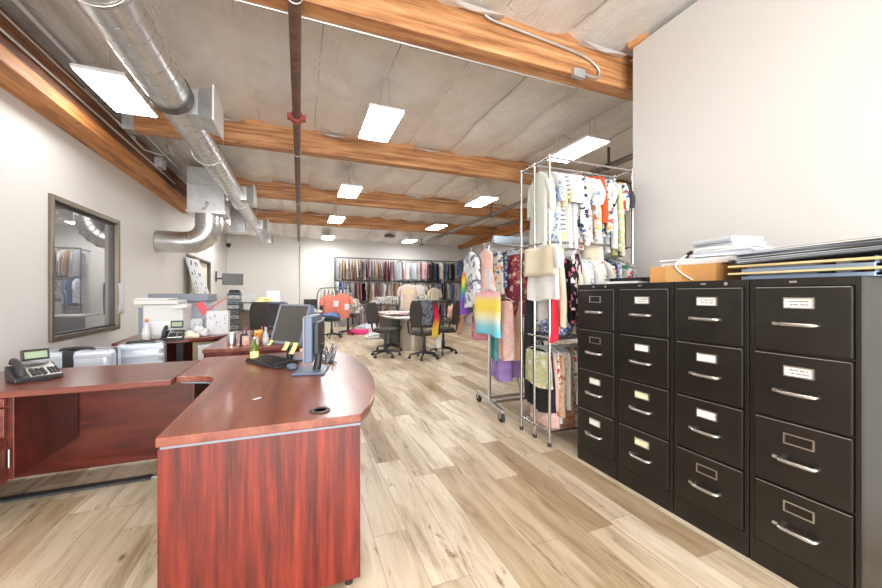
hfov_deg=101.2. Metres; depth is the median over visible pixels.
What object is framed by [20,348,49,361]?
display screen
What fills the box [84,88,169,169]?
conduit
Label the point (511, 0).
trim
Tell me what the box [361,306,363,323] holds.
garment
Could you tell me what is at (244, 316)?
desk
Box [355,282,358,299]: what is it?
garment
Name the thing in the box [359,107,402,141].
diffuser
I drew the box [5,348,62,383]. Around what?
desk phone
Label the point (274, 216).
ceiling beam
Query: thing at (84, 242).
window
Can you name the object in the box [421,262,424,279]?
shirt
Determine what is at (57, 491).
cable cover
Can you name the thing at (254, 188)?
register
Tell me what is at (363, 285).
skirt
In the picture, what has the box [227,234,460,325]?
wall
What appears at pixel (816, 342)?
file cabinet
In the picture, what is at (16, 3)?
conduit
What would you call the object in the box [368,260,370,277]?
skirt
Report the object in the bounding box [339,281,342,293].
shirt
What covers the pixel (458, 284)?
garment
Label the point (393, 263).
shirt
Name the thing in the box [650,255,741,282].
cardboard box
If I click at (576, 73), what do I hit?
conduit
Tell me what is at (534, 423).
wire shelf
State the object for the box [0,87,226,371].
wall
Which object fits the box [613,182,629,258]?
shirt
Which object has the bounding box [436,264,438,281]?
garment
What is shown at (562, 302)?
long sleeved top
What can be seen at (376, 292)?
skirt
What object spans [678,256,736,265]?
pad
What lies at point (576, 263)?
skirt
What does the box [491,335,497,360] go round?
garment
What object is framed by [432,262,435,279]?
long sleeved top
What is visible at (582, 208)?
long sleeved top
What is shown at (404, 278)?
shirt
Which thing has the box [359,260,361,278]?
shirt
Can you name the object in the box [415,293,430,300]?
long sleeved top
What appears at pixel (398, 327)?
chair
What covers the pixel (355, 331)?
cloth bundle
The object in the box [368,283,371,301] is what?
garment
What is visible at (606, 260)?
long sleeved top
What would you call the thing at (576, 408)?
garment
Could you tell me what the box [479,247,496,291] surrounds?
dress
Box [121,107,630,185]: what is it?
ceiling beam
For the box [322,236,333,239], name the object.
diffuser
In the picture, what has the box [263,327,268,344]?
bottle
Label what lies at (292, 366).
computer mouse
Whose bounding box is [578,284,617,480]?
file cabinet
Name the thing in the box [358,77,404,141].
panel light
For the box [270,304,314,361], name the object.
computer monitor
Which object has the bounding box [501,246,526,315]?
dress
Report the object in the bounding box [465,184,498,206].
panel light
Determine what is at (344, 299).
shirt
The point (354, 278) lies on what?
skirt
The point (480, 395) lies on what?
rack
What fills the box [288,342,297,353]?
sticky note
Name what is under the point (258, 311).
chair
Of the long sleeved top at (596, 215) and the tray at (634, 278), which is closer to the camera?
the tray at (634, 278)
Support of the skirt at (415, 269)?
hanging from the rack at (369, 280)
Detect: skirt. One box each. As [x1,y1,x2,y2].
[348,261,349,277]
[349,281,352,298]
[353,261,355,279]
[362,281,365,300]
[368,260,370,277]
[371,261,373,278]
[375,283,377,296]
[379,262,380,278]
[405,262,409,279]
[411,262,413,278]
[413,262,416,279]
[426,262,428,278]
[428,264,431,280]
[449,264,450,278]
[471,316,487,340]
[474,288,500,337]
[491,247,504,294]
[494,248,507,287]
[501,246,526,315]
[512,360,523,377]
[536,301,547,324]
[540,346,565,417]
[543,343,568,410]
[549,299,558,342]
[554,341,577,406]
[555,345,571,409]
[571,243,581,311]
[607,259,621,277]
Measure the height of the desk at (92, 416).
0.720 m
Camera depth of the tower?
10.80 m
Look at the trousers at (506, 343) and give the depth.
3.70 m
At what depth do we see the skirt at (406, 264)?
14.78 m
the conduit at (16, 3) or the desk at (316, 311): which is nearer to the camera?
the conduit at (16, 3)
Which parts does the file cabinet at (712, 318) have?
handle, handle, handle, handle, drawer, drawer, drawer, drawer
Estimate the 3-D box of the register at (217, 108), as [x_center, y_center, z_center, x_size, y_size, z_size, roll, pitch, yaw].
[-2.291,-1.855,3.722,0.015,0.344,0.484,0,0,-21]
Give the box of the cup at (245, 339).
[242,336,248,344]
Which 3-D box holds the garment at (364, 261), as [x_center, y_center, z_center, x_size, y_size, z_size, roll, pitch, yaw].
[-3.050,-0.966,14.211,0.092,0.885,0.384,0,0,-37]
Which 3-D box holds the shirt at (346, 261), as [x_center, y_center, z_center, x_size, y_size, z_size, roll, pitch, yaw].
[-3.663,-0.969,13.974,0.086,0.881,0.566,0,0,-27]
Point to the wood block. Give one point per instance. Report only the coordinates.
(635, 42)
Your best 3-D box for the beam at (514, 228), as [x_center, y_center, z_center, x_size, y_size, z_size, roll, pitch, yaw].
[1.808,-2.195,13.848,0.169,0.320,5.290,0,0,-21]
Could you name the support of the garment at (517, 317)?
hanging from the rack at (480, 395)
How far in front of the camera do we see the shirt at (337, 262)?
13.75 m
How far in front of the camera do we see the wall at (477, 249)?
12.48 m
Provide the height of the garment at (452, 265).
0.843 m
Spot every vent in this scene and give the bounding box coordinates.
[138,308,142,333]
[384,234,394,237]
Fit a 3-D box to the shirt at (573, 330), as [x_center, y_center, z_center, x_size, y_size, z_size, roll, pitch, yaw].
[1.078,-0.013,3.292,0.087,0.789,0.589,0,0,-21]
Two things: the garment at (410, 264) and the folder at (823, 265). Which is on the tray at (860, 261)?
the folder at (823, 265)
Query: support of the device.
on the tower
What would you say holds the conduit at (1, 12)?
attached to the beam at (22, 77)
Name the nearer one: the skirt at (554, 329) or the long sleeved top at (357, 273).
the skirt at (554, 329)
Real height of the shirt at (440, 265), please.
0.814 m
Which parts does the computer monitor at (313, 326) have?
casing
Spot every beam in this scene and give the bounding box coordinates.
[0,6,187,213]
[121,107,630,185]
[235,176,526,220]
[246,0,632,101]
[252,208,496,236]
[458,221,529,248]
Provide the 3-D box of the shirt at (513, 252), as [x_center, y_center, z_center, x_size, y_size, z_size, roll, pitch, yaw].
[0.780,-0.227,4.067,0.096,0.635,0.539,0,0,-21]
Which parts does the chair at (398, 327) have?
seat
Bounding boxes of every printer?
[133,298,191,338]
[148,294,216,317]
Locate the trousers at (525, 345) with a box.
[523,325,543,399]
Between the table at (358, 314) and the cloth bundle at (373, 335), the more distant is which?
the table at (358, 314)
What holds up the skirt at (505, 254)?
hanging from the rack at (480, 395)
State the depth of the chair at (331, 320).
10.41 m
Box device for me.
[229,290,240,292]
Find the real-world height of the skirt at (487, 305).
0.560 m
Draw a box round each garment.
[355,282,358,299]
[361,259,365,280]
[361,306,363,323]
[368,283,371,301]
[374,261,375,279]
[389,261,392,280]
[393,284,395,295]
[395,260,397,280]
[397,261,401,279]
[407,263,411,280]
[416,262,419,280]
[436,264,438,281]
[442,304,445,320]
[449,264,454,280]
[457,282,460,299]
[460,271,468,314]
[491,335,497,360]
[491,356,511,381]
[511,305,523,360]
[524,276,532,342]
[527,342,556,412]
[529,169,554,248]
[530,346,559,429]
[538,342,562,423]
[554,341,574,428]
[560,168,576,259]
[561,207,564,259]
[562,340,577,414]
[580,174,598,260]
[599,237,603,262]
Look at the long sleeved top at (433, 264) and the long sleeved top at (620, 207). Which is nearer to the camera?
the long sleeved top at (620, 207)
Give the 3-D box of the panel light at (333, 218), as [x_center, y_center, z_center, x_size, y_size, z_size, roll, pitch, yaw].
[-2.875,-2.262,9.934,0.400,0.470,0.860,0,0,-21]
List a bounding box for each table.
[357,304,407,324]
[379,314,439,350]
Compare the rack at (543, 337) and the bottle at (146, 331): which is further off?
the bottle at (146, 331)
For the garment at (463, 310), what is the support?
hanging from the rack at (480, 395)
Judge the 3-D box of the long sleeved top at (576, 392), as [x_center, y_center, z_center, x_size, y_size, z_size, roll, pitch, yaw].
[1.199,0.661,3.087,0.115,0.549,0.402,0,0,26]
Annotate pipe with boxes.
[287,0,305,240]
[419,147,632,244]
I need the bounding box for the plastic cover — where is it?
[492,235,528,244]
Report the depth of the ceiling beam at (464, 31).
3.15 m
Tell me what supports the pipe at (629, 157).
hanging from the ceiling
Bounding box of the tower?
[227,293,241,331]
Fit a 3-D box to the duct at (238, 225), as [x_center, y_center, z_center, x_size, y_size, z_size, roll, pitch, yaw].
[-5.028,-1.920,8.987,0.380,0.830,0.380,0,0,-21]
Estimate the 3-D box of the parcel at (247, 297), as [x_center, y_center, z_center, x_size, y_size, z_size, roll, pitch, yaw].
[-5.790,0.104,10.943,0.320,0.280,0.252,0,0,-27]
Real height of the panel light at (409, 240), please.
0.234 m
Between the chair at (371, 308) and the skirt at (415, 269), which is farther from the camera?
the skirt at (415, 269)
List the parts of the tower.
drawer, drawer, drawer, drawer, drawer, drawer, drawer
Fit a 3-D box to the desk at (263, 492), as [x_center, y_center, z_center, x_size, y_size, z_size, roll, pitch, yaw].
[-1.069,0.892,2.350,1.175,0.746,1.955,0,0,-21]
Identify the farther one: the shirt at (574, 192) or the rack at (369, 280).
the rack at (369, 280)
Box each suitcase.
[30,346,120,367]
[117,340,165,364]
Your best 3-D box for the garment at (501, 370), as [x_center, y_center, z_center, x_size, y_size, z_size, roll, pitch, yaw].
[0.650,0.580,3.956,0.119,0.728,0.346,0,0,-24]
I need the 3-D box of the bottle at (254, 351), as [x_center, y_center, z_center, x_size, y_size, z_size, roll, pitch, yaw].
[-1.455,0.429,2.824,0.064,0.189,0.064,0,0,-21]
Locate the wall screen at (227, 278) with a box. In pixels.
[216,271,242,284]
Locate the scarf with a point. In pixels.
(435, 327)
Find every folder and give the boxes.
[195,301,208,314]
[742,262,881,271]
[742,271,881,279]
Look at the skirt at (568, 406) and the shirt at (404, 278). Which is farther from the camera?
the shirt at (404, 278)
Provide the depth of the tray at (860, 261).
1.58 m
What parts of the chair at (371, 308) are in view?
backrest, seat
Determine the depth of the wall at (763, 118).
2.57 m
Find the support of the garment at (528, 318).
hanging from the rack at (543, 337)
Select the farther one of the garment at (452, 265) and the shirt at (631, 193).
the garment at (452, 265)
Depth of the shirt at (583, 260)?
3.08 m
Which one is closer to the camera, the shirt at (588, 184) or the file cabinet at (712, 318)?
the file cabinet at (712, 318)
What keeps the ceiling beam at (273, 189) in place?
attached to the ceiling
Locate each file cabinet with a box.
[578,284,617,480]
[618,282,673,512]
[674,279,749,557]
[750,276,881,587]
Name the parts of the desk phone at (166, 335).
plate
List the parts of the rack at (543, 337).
post, post, tier frame, tier frame, post, hanging rail, hanging rail, tier frame, tier frame, post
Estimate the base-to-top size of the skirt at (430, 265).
0.850 m
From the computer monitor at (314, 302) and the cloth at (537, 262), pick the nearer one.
the cloth at (537, 262)
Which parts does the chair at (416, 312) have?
armrest, seat, backrest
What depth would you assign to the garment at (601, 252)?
3.27 m
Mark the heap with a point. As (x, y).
(868, 246)
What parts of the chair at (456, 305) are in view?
seat, backrest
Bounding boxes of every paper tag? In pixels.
[333,301,337,306]
[436,339,440,347]
[485,269,490,289]
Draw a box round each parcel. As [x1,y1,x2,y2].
[190,318,205,329]
[198,343,212,360]
[206,310,229,334]
[243,293,254,301]
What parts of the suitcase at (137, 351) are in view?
handle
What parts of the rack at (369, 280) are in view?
hanging rail, hanging rail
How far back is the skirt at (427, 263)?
15.11 m
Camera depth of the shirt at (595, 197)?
3.11 m
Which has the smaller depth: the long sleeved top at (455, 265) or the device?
the device
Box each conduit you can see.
[0,10,135,138]
[0,27,175,183]
[10,0,184,175]
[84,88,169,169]
[232,0,573,88]
[300,241,300,303]
[483,14,600,79]
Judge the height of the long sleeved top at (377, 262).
0.789 m
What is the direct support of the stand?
on the floor
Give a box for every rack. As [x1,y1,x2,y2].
[316,287,353,328]
[333,257,458,310]
[476,243,524,422]
[519,154,633,446]
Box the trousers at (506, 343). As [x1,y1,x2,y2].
[498,292,514,360]
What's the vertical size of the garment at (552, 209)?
0.772 m
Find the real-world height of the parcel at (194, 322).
0.200 m
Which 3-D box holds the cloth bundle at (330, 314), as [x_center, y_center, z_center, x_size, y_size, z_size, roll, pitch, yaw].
[-3.171,0.607,10.411,0.576,0.177,0.461,0,0,-21]
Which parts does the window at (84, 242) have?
pane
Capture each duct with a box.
[75,0,274,244]
[154,214,223,253]
[228,204,247,234]
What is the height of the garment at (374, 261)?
0.876 m
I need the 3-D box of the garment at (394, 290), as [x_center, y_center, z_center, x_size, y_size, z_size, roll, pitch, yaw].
[-1.885,-0.101,14.667,0.105,0.874,0.347,0,0,-21]
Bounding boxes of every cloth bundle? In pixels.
[184,330,199,338]
[322,312,340,318]
[347,329,368,334]
[349,298,363,313]
[355,323,376,332]
[364,332,381,338]
[368,296,400,304]
[447,305,464,318]
[536,318,571,334]
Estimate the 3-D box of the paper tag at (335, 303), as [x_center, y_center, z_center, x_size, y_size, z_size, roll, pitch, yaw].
[-3.091,0.285,10.655,0.140,0.180,0.008,0,0,-21]
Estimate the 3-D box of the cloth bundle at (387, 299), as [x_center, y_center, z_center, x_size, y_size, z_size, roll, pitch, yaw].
[-1.845,0.214,12.817,1.524,0.300,0.522,0,0,-21]
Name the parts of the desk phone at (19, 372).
coiled cord, plate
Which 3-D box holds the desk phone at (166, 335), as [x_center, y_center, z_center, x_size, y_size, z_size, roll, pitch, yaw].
[-3.071,0.418,4.141,0.204,0.210,0.256,0,0,-27]
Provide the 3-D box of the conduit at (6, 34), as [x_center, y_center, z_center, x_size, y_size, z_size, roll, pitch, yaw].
[-3.361,-2.035,2.715,0.026,0.026,8.500,0,0,-21]
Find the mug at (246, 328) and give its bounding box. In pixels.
[240,326,248,343]
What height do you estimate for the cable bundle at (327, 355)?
0.115 m
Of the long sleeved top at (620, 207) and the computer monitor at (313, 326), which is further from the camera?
the long sleeved top at (620, 207)
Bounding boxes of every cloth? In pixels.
[421,300,432,324]
[457,317,463,333]
[524,244,557,276]
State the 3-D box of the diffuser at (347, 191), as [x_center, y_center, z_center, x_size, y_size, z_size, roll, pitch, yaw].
[-1.831,-2.031,7.229,0.370,0.008,0.830,0,0,-21]
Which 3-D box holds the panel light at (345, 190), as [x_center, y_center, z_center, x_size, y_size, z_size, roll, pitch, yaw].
[-1.831,-2.244,7.229,0.400,0.435,0.860,0,0,-21]
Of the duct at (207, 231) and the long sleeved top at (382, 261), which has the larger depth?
the long sleeved top at (382, 261)
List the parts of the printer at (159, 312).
scanner lid, control panel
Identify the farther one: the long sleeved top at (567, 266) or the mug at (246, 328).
the mug at (246, 328)
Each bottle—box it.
[142,319,150,339]
[250,337,258,357]
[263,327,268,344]
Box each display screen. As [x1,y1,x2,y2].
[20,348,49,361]
[170,320,183,327]
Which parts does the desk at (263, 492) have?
panel, panel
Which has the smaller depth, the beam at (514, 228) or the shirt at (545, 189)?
the shirt at (545, 189)
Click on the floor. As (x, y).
(453, 495)
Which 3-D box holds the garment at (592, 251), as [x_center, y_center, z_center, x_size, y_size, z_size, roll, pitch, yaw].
[1.353,-0.712,3.398,0.118,0.872,0.333,0,0,-22]
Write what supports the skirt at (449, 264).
hanging from the rack at (369, 280)
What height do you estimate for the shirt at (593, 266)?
0.791 m
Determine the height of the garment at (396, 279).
0.879 m
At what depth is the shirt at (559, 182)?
3.04 m
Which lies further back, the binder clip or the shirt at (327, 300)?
the shirt at (327, 300)
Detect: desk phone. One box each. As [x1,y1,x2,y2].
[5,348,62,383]
[160,320,184,340]
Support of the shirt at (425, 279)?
hanging from the rack at (369, 280)
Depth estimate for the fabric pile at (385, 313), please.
8.62 m
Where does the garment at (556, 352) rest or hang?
hanging from the rack at (543, 337)
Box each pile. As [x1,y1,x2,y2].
[193,326,209,335]
[255,297,272,301]
[378,311,409,315]
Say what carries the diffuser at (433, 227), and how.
attached to the panel light at (436, 226)
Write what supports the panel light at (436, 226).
hanging from the ceiling
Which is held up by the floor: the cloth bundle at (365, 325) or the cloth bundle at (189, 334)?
the cloth bundle at (365, 325)
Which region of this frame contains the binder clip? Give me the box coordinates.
[685,251,692,258]
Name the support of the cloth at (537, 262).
on the shirt at (545, 288)
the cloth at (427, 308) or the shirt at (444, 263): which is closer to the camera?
the cloth at (427, 308)
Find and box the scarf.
[432,300,438,338]
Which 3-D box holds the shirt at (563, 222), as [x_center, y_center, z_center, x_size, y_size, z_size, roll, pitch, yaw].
[1.049,-0.834,3.284,0.123,0.620,0.529,0,0,-8]
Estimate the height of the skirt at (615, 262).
0.567 m
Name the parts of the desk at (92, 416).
drawer, drawer, drawer, modesty panel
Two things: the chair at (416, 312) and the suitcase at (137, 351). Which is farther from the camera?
the chair at (416, 312)
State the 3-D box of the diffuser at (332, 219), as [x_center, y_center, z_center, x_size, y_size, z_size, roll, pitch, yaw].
[-2.875,-2.031,9.934,0.370,0.008,0.830,0,0,-21]
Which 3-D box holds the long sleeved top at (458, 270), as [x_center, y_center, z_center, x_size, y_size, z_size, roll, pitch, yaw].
[0.892,-1.035,15.053,0.580,0.742,0.104,0,0,-25]
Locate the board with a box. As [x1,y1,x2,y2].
[185,257,214,310]
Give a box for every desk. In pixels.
[0,360,199,485]
[111,334,226,361]
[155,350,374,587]
[202,330,302,357]
[239,302,251,330]
[313,310,322,319]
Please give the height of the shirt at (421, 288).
0.475 m
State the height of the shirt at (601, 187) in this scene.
0.706 m
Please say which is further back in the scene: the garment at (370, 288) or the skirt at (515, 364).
the garment at (370, 288)
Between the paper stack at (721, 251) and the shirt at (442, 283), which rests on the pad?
the paper stack at (721, 251)
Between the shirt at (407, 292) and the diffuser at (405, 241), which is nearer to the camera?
the shirt at (407, 292)
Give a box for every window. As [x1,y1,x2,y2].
[48,193,119,341]
[186,254,210,293]
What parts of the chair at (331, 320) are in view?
seat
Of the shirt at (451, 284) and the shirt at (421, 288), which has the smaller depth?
the shirt at (421, 288)
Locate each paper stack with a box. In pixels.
[605,281,649,283]
[660,258,692,266]
[692,235,765,250]
[692,243,774,258]
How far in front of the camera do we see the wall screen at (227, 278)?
11.40 m
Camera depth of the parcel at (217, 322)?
4.69 m
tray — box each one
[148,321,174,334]
[609,277,645,281]
[728,256,881,271]
[728,266,881,279]
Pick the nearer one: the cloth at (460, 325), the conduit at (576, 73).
the conduit at (576, 73)
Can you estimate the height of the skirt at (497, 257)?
0.575 m
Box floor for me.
[0,322,797,587]
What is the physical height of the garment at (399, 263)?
0.844 m
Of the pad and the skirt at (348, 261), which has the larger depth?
the skirt at (348, 261)
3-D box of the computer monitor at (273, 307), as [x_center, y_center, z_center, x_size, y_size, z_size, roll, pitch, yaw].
[-2.040,0.314,4.517,0.400,0.420,0.200,0,0,39]
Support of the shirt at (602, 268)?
hanging from the rack at (543, 337)
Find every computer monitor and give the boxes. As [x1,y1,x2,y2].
[268,302,287,327]
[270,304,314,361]
[292,314,328,375]
[304,299,317,310]
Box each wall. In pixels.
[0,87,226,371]
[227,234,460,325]
[461,208,630,341]
[633,0,881,276]
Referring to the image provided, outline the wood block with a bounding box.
[628,34,649,50]
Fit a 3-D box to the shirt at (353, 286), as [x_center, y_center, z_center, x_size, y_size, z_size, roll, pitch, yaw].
[-3.391,-0.116,14.080,0.102,0.844,0.564,0,0,-6]
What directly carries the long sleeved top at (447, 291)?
hanging from the rack at (369, 280)
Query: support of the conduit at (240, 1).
attached to the ceiling beam at (464, 31)
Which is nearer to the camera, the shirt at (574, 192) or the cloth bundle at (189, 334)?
the shirt at (574, 192)
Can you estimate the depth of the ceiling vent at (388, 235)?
13.73 m
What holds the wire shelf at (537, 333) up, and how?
attached to the rack at (543, 337)
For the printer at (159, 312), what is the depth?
4.21 m
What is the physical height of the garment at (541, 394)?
0.626 m
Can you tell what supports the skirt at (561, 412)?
hanging from the rack at (543, 337)
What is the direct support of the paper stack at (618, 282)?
on the file cabinet at (597, 303)
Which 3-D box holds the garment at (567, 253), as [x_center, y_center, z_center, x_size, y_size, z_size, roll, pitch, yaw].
[1.095,-0.687,3.299,0.116,0.925,0.366,0,0,-17]
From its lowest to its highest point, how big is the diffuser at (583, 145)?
0.008 m
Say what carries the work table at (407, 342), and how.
on the floor
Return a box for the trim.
[179,0,696,242]
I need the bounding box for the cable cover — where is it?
[0,474,152,503]
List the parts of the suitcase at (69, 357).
handle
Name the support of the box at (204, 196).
attached to the spiral duct at (127, 27)
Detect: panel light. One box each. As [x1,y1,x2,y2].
[70,43,157,117]
[322,232,334,239]
[328,204,345,222]
[337,167,362,197]
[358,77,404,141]
[402,234,417,242]
[426,213,447,229]
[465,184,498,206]
[545,116,610,162]
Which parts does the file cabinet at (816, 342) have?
handle, handle, handle, handle, drawer, drawer, drawer, drawer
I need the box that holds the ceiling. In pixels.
[0,0,697,245]
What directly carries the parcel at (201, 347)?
on the floor
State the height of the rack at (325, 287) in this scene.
1.428 m
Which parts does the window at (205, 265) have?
pane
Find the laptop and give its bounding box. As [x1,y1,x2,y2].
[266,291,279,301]
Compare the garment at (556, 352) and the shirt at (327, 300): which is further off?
the shirt at (327, 300)
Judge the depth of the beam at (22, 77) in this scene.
3.79 m
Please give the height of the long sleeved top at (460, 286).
1.000 m
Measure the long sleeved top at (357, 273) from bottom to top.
0.801 m
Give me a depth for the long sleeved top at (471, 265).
4.12 m
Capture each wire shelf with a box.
[526,416,577,429]
[536,332,577,335]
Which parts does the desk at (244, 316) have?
panel, panel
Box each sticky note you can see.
[281,342,289,350]
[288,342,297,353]
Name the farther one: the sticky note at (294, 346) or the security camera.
the security camera
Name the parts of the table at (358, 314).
leg, shelf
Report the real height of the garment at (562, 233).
0.906 m
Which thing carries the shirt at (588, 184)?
hanging from the rack at (543, 337)
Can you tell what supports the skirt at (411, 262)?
hanging from the rack at (369, 280)
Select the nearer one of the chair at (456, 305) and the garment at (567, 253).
the garment at (567, 253)
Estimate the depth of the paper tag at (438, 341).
6.76 m
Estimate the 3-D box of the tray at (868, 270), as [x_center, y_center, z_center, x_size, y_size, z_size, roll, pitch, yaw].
[1.842,-0.089,1.716,0.580,0.036,0.540,0,0,-21]
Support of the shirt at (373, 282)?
hanging from the rack at (369, 280)
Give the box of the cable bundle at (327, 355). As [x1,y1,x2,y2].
[322,344,336,364]
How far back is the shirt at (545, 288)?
2.90 m
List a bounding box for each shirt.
[319,294,339,313]
[334,259,339,279]
[335,293,352,318]
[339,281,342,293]
[344,259,347,279]
[351,260,352,278]
[352,282,354,297]
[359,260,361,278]
[359,282,361,301]
[365,282,367,300]
[372,282,373,299]
[380,282,385,296]
[392,261,395,279]
[397,284,418,310]
[403,261,405,279]
[414,285,427,296]
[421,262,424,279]
[423,262,426,280]
[427,288,441,308]
[438,262,443,279]
[442,283,445,299]
[443,262,447,281]
[449,283,452,301]
[507,249,516,255]
[527,164,555,247]
[527,240,563,300]
[529,169,566,246]
[547,170,567,206]
[552,167,578,249]
[555,170,570,231]
[557,170,583,250]
[565,258,578,318]
[568,259,583,333]
[571,172,592,239]
[574,174,599,242]
[576,261,590,315]
[579,174,605,241]
[581,257,600,283]
[581,258,602,283]
[581,259,593,283]
[587,258,606,283]
[603,179,617,239]
[604,261,614,281]
[609,176,634,236]
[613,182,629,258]
[614,258,637,277]
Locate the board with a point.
(194, 267)
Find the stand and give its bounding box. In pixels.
[399,282,443,325]
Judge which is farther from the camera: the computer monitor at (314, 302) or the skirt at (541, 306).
the computer monitor at (314, 302)
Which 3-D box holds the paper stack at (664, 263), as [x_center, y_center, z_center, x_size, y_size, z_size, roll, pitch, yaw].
[1.650,-0.196,2.367,0.360,0.047,0.255,0,0,-33]
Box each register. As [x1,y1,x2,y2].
[212,84,223,139]
[228,230,247,234]
[253,184,256,207]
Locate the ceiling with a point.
(246, 57)
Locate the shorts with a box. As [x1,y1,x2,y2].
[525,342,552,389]
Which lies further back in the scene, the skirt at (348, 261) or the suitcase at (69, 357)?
the skirt at (348, 261)
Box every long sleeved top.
[341,259,344,279]
[356,260,358,277]
[376,260,378,277]
[382,261,383,278]
[384,261,387,279]
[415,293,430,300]
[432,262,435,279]
[444,283,449,299]
[447,283,450,300]
[453,263,456,278]
[453,283,455,298]
[456,261,463,277]
[458,284,461,299]
[463,247,480,307]
[536,264,566,330]
[563,171,588,238]
[564,260,574,325]
[569,173,590,253]
[575,352,577,404]
[581,174,607,222]
[584,179,601,246]
[589,175,612,237]
[594,176,617,255]
[603,174,624,258]
[604,258,618,277]
[609,259,632,277]
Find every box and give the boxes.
[185,166,230,219]
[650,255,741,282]
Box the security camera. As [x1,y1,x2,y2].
[226,236,230,246]
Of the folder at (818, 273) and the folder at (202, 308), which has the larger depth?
the folder at (202, 308)
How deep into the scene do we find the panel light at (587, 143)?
5.01 m
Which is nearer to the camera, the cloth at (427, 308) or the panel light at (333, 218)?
the cloth at (427, 308)
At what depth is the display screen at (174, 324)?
4.24 m
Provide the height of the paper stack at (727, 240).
0.062 m
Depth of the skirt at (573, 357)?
3.18 m
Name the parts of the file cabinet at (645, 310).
handle, handle, handle, handle, drawer, drawer, drawer, drawer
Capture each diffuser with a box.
[72,68,156,117]
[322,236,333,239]
[328,216,344,222]
[338,185,361,197]
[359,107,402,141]
[402,240,416,242]
[426,225,446,229]
[466,197,497,206]
[551,137,608,162]
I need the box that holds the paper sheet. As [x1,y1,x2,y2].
[118,283,124,313]
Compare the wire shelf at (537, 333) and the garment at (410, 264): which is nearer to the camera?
the wire shelf at (537, 333)
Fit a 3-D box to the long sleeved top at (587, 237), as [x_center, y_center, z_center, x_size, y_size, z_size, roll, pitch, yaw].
[1.187,-0.748,3.334,0.101,0.799,0.562,0,0,-15]
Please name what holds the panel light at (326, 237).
hanging from the ceiling
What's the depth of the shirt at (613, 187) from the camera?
3.18 m
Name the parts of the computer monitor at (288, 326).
casing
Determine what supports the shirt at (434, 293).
hanging from the stand
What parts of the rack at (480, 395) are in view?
hanging rail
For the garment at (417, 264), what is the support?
hanging from the rack at (369, 280)
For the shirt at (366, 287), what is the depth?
14.10 m
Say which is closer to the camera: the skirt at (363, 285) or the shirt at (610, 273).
the shirt at (610, 273)
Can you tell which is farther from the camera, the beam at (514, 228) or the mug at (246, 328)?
the beam at (514, 228)
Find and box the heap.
[726,236,881,264]
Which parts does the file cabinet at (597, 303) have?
handle, handle, handle, handle, drawer, drawer, drawer, drawer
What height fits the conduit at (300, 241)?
3.280 m
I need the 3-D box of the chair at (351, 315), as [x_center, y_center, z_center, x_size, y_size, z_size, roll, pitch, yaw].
[-2.959,0.804,11.325,0.646,0.922,0.621,0,0,9]
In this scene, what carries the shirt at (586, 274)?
hanging from the rack at (543, 337)
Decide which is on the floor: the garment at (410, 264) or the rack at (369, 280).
the rack at (369, 280)
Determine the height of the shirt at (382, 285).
0.850 m
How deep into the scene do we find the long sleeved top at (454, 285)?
15.44 m
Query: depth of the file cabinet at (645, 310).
2.23 m
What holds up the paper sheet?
attached to the window at (84, 242)
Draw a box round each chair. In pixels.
[250,302,272,329]
[320,305,341,338]
[339,314,355,334]
[365,302,400,357]
[376,307,401,350]
[407,301,440,360]
[430,300,459,354]
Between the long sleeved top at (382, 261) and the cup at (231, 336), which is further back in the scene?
the long sleeved top at (382, 261)
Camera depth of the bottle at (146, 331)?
4.03 m
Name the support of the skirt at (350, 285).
hanging from the rack at (369, 280)
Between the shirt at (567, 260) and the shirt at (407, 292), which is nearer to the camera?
the shirt at (567, 260)
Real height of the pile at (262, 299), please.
0.150 m
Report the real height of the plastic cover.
0.083 m
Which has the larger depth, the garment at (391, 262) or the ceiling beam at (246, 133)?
the garment at (391, 262)
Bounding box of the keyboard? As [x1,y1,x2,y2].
[245,354,298,368]
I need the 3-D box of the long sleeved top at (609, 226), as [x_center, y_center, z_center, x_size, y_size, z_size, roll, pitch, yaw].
[1.416,-0.812,3.423,0.114,0.661,0.556,0,0,-16]
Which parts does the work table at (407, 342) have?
modesty panel, curved panel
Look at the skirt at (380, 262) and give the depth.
14.34 m
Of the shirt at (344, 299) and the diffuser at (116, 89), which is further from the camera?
the shirt at (344, 299)
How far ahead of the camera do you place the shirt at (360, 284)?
14.02 m
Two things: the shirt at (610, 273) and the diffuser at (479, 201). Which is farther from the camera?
the diffuser at (479, 201)
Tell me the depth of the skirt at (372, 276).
14.24 m
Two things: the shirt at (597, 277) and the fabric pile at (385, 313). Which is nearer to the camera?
the shirt at (597, 277)
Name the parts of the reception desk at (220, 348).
panel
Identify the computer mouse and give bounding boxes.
[286,363,297,369]
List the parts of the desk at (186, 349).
panel, leg, modesty panel, tan panel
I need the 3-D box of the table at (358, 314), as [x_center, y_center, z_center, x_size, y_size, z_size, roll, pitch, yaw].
[-2.015,0.815,12.738,1.900,0.900,0.400,0,0,-21]

